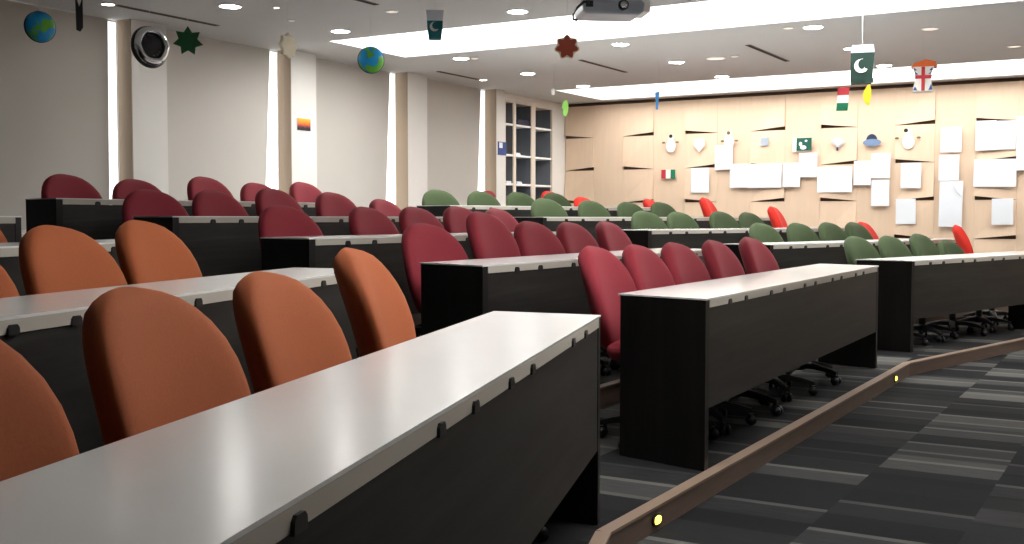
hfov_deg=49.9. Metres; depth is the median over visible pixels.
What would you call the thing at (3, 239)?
swivel chair
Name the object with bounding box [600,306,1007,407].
trim
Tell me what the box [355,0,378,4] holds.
air slot
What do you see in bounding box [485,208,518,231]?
swivel chair
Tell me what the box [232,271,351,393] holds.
swivel chair
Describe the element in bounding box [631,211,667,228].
swivel chair
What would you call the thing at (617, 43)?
recessed light
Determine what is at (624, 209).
swivel chair
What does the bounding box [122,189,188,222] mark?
swivel chair
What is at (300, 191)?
swivel chair
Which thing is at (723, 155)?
paper sheet
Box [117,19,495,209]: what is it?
trim
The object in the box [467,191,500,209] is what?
swivel chair
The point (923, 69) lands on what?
lantern
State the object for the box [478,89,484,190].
window
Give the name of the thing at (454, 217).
swivel chair
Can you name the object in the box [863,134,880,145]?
ornament
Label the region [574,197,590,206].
swivel chair
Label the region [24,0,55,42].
globe
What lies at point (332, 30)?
recessed light
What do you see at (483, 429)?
desk
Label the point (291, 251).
desk
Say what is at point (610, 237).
swivel chair
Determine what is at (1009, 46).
recessed light
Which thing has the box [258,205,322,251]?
swivel chair
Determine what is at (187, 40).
star ornament
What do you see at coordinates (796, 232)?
swivel chair
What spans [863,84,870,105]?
leaf ornament
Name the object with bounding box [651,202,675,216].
swivel chair
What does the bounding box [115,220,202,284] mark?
swivel chair
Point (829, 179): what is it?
paper sheet
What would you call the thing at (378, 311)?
swivel chair
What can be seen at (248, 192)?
swivel chair
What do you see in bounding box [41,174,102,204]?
swivel chair
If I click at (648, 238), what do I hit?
desk
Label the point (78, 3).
ornament
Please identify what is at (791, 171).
paper sheet
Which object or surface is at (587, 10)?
projector
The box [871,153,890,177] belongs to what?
paper sheet
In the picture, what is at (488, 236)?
swivel chair
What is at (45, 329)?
desk
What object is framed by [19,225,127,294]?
swivel chair
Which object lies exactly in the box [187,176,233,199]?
swivel chair
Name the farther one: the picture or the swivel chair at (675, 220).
the picture
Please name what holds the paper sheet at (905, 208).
attached to the wall at (1019, 78)
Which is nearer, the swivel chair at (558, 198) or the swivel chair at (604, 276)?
the swivel chair at (604, 276)
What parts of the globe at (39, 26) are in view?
globe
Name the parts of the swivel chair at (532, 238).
backrest, leg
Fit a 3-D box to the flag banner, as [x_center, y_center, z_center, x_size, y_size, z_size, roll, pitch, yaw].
[3.806,-2.167,12.643,0.147,0.625,0.012,1,3,17]
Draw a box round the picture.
[297,117,310,131]
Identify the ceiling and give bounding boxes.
[10,0,1023,103]
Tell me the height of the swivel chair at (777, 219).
0.984 m
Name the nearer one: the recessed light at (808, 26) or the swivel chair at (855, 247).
the swivel chair at (855, 247)
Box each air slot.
[115,5,219,25]
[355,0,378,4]
[436,71,479,79]
[578,60,627,72]
[745,45,788,61]
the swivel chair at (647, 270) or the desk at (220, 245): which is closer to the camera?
the swivel chair at (647, 270)
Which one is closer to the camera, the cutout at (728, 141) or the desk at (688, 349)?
the desk at (688, 349)
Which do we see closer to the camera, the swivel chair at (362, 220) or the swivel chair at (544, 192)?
the swivel chair at (362, 220)
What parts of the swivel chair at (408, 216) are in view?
backrest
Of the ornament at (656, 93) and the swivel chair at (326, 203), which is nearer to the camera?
the swivel chair at (326, 203)
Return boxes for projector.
[572,0,649,21]
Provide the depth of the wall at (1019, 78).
15.93 m
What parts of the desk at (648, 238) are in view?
panel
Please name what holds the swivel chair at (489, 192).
on the floor
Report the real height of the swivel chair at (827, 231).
0.923 m
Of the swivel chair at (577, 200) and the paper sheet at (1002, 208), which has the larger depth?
the paper sheet at (1002, 208)
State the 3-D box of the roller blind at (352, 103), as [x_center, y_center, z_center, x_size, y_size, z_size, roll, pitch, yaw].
[-1.970,-1.518,13.337,0.033,1.981,1.605,2,3,31]
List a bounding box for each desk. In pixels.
[0,216,21,242]
[0,239,120,295]
[0,267,356,453]
[0,311,600,543]
[25,198,315,239]
[133,216,443,276]
[260,232,556,313]
[417,205,650,216]
[419,248,705,335]
[514,217,771,243]
[618,264,878,470]
[622,227,844,248]
[725,238,956,274]
[855,251,1023,351]
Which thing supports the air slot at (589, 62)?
attached to the ceiling
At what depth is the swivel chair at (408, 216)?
7.79 m
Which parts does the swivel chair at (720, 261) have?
backrest, leg, leg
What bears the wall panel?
attached to the wall at (1019, 78)
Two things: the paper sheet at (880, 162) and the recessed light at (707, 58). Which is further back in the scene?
the paper sheet at (880, 162)
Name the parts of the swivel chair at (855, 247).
backrest, leg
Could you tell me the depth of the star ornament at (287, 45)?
9.05 m
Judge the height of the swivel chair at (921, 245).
0.936 m
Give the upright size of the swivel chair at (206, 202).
0.925 m
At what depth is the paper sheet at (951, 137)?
14.94 m
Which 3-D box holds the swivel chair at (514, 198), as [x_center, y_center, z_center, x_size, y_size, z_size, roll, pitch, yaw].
[0.276,-0.462,12.572,0.600,0.913,0.710,-3,4,-44]
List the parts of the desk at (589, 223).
panel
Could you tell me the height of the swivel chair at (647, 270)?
0.943 m
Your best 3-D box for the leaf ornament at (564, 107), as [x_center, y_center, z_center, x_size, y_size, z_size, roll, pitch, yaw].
[0.658,-2.233,13.677,0.091,0.595,0.016,0,3,3]
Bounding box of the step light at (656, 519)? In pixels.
[652,512,661,526]
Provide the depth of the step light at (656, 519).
4.12 m
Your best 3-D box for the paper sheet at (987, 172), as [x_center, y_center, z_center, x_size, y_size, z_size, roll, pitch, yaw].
[6.441,-1.322,14.675,0.525,0.370,0.007,2,4,31]
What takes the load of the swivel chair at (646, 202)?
on the floor
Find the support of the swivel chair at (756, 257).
on the floor at (626, 483)
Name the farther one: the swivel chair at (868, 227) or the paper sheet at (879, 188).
the paper sheet at (879, 188)
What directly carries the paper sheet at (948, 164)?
attached to the wall at (1019, 78)
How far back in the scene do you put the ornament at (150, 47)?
8.75 m
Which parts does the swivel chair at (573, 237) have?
backrest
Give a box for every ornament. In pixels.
[75,0,82,30]
[131,8,169,67]
[173,0,202,54]
[278,0,297,58]
[555,34,578,58]
[561,100,568,115]
[655,91,659,109]
[830,137,844,150]
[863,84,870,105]
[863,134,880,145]
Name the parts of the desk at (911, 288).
panel, modesty panel, support panel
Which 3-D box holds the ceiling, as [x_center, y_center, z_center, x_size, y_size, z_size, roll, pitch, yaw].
[1.884,-2.407,5.749,15.150,0.530,20.400,2,3,31]
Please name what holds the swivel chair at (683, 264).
on the floor at (626, 483)
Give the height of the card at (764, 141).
0.130 m
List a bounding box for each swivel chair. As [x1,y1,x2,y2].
[0,230,7,242]
[0,265,19,297]
[0,340,78,481]
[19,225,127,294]
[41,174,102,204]
[82,287,250,445]
[112,179,160,198]
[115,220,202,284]
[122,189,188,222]
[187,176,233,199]
[192,190,248,215]
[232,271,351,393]
[240,183,269,201]
[255,188,303,215]
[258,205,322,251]
[289,182,321,202]
[315,192,355,217]
[333,247,548,541]
[349,206,420,333]
[369,199,400,216]
[399,206,444,336]
[401,223,468,313]
[422,189,459,204]
[443,206,471,232]
[466,211,520,258]
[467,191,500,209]
[482,191,495,197]
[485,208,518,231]
[506,192,533,205]
[514,221,619,375]
[531,198,567,216]
[541,191,553,197]
[543,193,571,205]
[556,222,619,361]
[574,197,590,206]
[578,200,610,216]
[578,246,718,449]
[595,221,631,250]
[617,202,643,216]
[622,244,756,434]
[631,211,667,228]
[643,198,654,206]
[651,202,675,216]
[661,242,782,417]
[667,212,701,233]
[699,197,716,216]
[701,240,817,401]
[709,211,740,227]
[739,212,764,227]
[739,237,841,385]
[749,223,783,242]
[767,206,787,227]
[786,223,819,241]
[818,222,847,240]
[844,236,927,345]
[845,222,873,239]
[858,222,878,239]
[878,236,958,342]
[909,233,987,336]
[937,240,1013,332]
[952,225,1007,325]
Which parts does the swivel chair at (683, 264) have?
backrest, leg, leg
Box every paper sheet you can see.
[691,168,708,192]
[715,145,732,169]
[730,164,747,187]
[748,163,781,187]
[782,163,799,186]
[799,152,816,176]
[817,166,851,191]
[853,161,870,184]
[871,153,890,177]
[871,180,888,205]
[896,199,915,223]
[900,163,920,187]
[938,154,959,180]
[938,181,962,226]
[940,127,961,152]
[973,159,1015,186]
[975,120,996,150]
[991,198,1012,224]
[996,120,1015,149]
[1016,116,1023,169]
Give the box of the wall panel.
[564,81,1023,252]
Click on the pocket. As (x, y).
(501, 145)
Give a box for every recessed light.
[100,2,115,5]
[218,3,241,8]
[330,29,350,32]
[385,10,397,12]
[452,57,469,59]
[506,9,528,13]
[520,72,535,74]
[611,42,629,45]
[668,60,684,63]
[706,57,725,59]
[714,75,729,77]
[802,25,823,28]
[875,64,892,66]
[921,27,938,30]
[1007,45,1020,47]
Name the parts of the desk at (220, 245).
panel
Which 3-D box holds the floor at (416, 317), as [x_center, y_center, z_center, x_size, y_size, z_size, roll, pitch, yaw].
[-0.285,0.435,7.179,2.267,0.121,20.017,2,3,31]
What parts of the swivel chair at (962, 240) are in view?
backrest, leg, leg, leg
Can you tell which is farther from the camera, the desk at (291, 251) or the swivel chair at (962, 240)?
the swivel chair at (962, 240)
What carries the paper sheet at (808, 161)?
attached to the wall at (1019, 78)
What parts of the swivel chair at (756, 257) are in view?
backrest, leg, leg, leg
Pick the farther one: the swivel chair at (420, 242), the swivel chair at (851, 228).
the swivel chair at (851, 228)
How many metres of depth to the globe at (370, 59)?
9.83 m
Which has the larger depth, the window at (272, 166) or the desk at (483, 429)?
the window at (272, 166)
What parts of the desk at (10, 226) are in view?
modesty panel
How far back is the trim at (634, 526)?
5.22 m
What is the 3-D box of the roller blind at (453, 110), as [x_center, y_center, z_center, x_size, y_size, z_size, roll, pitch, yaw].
[-0.859,-1.610,15.204,0.033,1.981,1.575,2,3,31]
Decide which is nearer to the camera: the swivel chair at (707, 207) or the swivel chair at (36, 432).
the swivel chair at (36, 432)
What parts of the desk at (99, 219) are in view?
panel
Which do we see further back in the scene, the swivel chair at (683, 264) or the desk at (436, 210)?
the desk at (436, 210)
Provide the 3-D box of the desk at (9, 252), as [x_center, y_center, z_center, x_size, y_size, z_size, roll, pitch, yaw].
[-2.234,0.296,3.703,0.416,0.740,3.782,1,3,13]
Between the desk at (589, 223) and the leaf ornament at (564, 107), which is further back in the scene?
the leaf ornament at (564, 107)
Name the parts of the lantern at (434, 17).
lid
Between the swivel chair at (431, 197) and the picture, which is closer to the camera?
the swivel chair at (431, 197)
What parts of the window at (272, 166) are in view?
frame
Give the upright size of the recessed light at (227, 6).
0.010 m
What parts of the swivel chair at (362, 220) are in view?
backrest, leg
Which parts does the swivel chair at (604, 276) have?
backrest, leg, seat, leg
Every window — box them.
[108,19,118,198]
[266,50,278,189]
[386,72,395,204]
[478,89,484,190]
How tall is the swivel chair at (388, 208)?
0.892 m
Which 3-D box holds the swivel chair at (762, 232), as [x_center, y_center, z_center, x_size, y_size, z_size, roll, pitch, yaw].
[2.569,-0.001,10.322,0.602,0.921,0.710,-3,4,-44]
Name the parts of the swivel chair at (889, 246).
backrest, leg, leg, leg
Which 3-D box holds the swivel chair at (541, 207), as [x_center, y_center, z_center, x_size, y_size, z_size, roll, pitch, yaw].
[0.510,-0.295,11.324,0.588,0.937,0.697,-2,4,-41]
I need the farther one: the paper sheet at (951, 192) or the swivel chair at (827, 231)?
the paper sheet at (951, 192)
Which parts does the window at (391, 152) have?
frame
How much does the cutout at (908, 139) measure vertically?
0.283 m
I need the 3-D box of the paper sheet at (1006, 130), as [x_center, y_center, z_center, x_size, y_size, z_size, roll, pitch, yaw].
[6.552,-1.817,14.585,0.235,0.380,0.007,2,3,31]
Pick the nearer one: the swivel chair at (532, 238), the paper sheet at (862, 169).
the swivel chair at (532, 238)
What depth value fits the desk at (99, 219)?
7.33 m
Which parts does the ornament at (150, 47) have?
dish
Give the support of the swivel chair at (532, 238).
on the floor at (615, 373)
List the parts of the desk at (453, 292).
panel, modesty panel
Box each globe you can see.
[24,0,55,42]
[357,46,383,73]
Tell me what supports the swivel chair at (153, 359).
on the floor at (626, 483)
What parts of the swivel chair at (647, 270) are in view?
backrest, leg, leg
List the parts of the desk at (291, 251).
panel, modesty panel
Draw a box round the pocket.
[498,141,505,154]
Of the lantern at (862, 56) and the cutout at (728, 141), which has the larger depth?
the cutout at (728, 141)
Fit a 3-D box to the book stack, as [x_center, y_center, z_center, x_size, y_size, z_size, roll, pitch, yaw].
[0.083,-2.293,16.936,0.220,0.085,0.380,2,3,31]
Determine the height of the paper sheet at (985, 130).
0.396 m
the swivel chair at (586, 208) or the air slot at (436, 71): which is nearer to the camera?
the swivel chair at (586, 208)
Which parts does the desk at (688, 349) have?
panel, modesty panel, panel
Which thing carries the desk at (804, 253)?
on the floor at (615, 373)
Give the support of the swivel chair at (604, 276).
on the floor at (626, 483)
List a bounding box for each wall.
[22,19,565,236]
[566,77,1023,238]
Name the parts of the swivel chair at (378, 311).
backrest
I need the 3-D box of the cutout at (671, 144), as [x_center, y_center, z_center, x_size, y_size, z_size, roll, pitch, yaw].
[2.449,-1.989,17.014,0.282,0.275,0.018,2,3,31]
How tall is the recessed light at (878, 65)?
0.010 m
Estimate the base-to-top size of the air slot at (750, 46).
0.006 m
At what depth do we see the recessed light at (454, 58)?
12.77 m
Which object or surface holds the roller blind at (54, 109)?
attached to the wall at (149, 85)
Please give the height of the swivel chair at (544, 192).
0.979 m
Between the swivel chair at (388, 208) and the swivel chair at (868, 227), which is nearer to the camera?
the swivel chair at (388, 208)
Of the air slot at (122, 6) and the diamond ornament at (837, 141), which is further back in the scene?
the diamond ornament at (837, 141)
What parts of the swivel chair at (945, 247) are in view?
backrest, leg, leg, leg, leg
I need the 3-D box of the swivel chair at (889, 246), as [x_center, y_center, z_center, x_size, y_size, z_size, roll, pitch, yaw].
[3.631,0.138,9.879,0.606,0.923,0.676,-3,4,-44]
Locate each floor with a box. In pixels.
[412,313,420,325]
[531,315,1023,543]
[600,349,619,383]
[636,350,1023,543]
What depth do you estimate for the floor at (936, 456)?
4.98 m
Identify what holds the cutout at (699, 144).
attached to the wall at (1019, 78)
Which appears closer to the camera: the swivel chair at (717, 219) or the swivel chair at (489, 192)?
the swivel chair at (717, 219)
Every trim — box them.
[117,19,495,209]
[589,337,1023,543]
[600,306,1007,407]
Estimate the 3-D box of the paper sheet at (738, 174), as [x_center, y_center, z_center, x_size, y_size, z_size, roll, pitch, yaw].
[3.397,-1.443,16.484,0.276,0.356,0.007,1,3,31]
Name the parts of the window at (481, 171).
frame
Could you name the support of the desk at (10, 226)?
on the floor
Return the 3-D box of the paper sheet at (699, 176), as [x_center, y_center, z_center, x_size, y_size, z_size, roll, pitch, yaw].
[2.871,-1.402,16.800,0.294,0.379,0.007,2,3,31]
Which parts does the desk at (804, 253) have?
panel, modesty panel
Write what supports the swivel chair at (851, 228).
on the floor at (615, 373)
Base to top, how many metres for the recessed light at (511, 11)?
0.010 m
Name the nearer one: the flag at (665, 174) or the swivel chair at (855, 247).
the swivel chair at (855, 247)
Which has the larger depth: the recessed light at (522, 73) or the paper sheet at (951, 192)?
the paper sheet at (951, 192)
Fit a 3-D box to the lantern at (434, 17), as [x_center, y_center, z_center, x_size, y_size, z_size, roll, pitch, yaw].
[-0.566,-1.983,8.077,0.128,0.545,0.128,0,3,-4]
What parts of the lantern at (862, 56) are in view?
lid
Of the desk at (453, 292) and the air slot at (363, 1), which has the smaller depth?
the desk at (453, 292)
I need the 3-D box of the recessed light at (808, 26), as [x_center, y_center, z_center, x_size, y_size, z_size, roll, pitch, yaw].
[2.930,-2.379,10.695,0.208,0.010,0.208,2,3,31]
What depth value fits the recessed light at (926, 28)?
10.75 m
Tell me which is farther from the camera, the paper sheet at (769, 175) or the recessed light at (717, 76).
the paper sheet at (769, 175)
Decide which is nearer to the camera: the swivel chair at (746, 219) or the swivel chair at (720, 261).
the swivel chair at (720, 261)
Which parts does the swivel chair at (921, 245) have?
backrest, leg, leg, leg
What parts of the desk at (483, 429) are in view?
modesty panel, panel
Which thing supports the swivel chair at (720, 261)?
on the floor at (626, 483)
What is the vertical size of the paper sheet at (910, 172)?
0.350 m
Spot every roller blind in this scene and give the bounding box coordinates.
[0,0,108,232]
[166,30,269,200]
[316,58,389,206]
[427,79,480,204]
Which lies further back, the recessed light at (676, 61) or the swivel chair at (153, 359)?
the recessed light at (676, 61)
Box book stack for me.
[516,119,529,125]
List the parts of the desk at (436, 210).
panel, modesty panel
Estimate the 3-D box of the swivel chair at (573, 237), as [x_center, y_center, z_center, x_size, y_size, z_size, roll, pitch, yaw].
[0.653,0.130,7.473,0.698,0.939,0.586,2,3,31]
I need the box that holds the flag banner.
[836,61,849,110]
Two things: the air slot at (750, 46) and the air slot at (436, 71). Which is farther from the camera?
the air slot at (436, 71)
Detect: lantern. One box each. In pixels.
[426,10,443,39]
[850,14,874,84]
[911,44,936,92]
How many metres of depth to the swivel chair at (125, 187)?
8.35 m
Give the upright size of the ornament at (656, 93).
0.590 m
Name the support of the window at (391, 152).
in the wall at (149, 85)
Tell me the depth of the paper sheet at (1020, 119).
14.50 m
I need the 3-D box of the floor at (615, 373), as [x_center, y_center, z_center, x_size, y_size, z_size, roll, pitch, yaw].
[-0.817,0.715,7.510,8.166,0.232,20.000,2,3,31]
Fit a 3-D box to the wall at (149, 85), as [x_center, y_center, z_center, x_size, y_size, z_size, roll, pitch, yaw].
[-4.323,-0.813,9.638,0.590,3.035,20.200,2,3,31]
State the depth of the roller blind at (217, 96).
11.46 m
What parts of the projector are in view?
port panel, len glass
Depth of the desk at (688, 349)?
5.00 m
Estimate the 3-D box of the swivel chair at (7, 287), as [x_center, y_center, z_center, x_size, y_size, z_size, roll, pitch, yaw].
[-1.464,0.340,3.270,0.698,0.931,0.586,1,3,13]
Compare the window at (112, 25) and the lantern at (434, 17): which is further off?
the window at (112, 25)
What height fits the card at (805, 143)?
0.200 m
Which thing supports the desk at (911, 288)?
on the floor at (626, 483)
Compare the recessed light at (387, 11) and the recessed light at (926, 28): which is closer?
the recessed light at (387, 11)
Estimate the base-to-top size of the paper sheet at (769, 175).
0.356 m
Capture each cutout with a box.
[662,134,678,151]
[694,139,704,151]
[721,131,737,147]
[895,129,920,148]
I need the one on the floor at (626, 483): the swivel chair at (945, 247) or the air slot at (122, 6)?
the swivel chair at (945, 247)
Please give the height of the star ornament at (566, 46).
0.536 m
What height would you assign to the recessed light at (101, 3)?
0.010 m
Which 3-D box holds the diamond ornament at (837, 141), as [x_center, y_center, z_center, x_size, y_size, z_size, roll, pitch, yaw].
[4.650,-1.833,15.717,0.210,0.200,0.010,2,3,31]
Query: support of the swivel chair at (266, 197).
on the floor
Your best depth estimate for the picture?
12.35 m
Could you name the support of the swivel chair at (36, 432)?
on the floor at (626, 483)
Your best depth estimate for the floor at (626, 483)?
5.70 m
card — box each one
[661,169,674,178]
[760,137,768,145]
[792,137,811,151]
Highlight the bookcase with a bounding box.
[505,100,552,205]

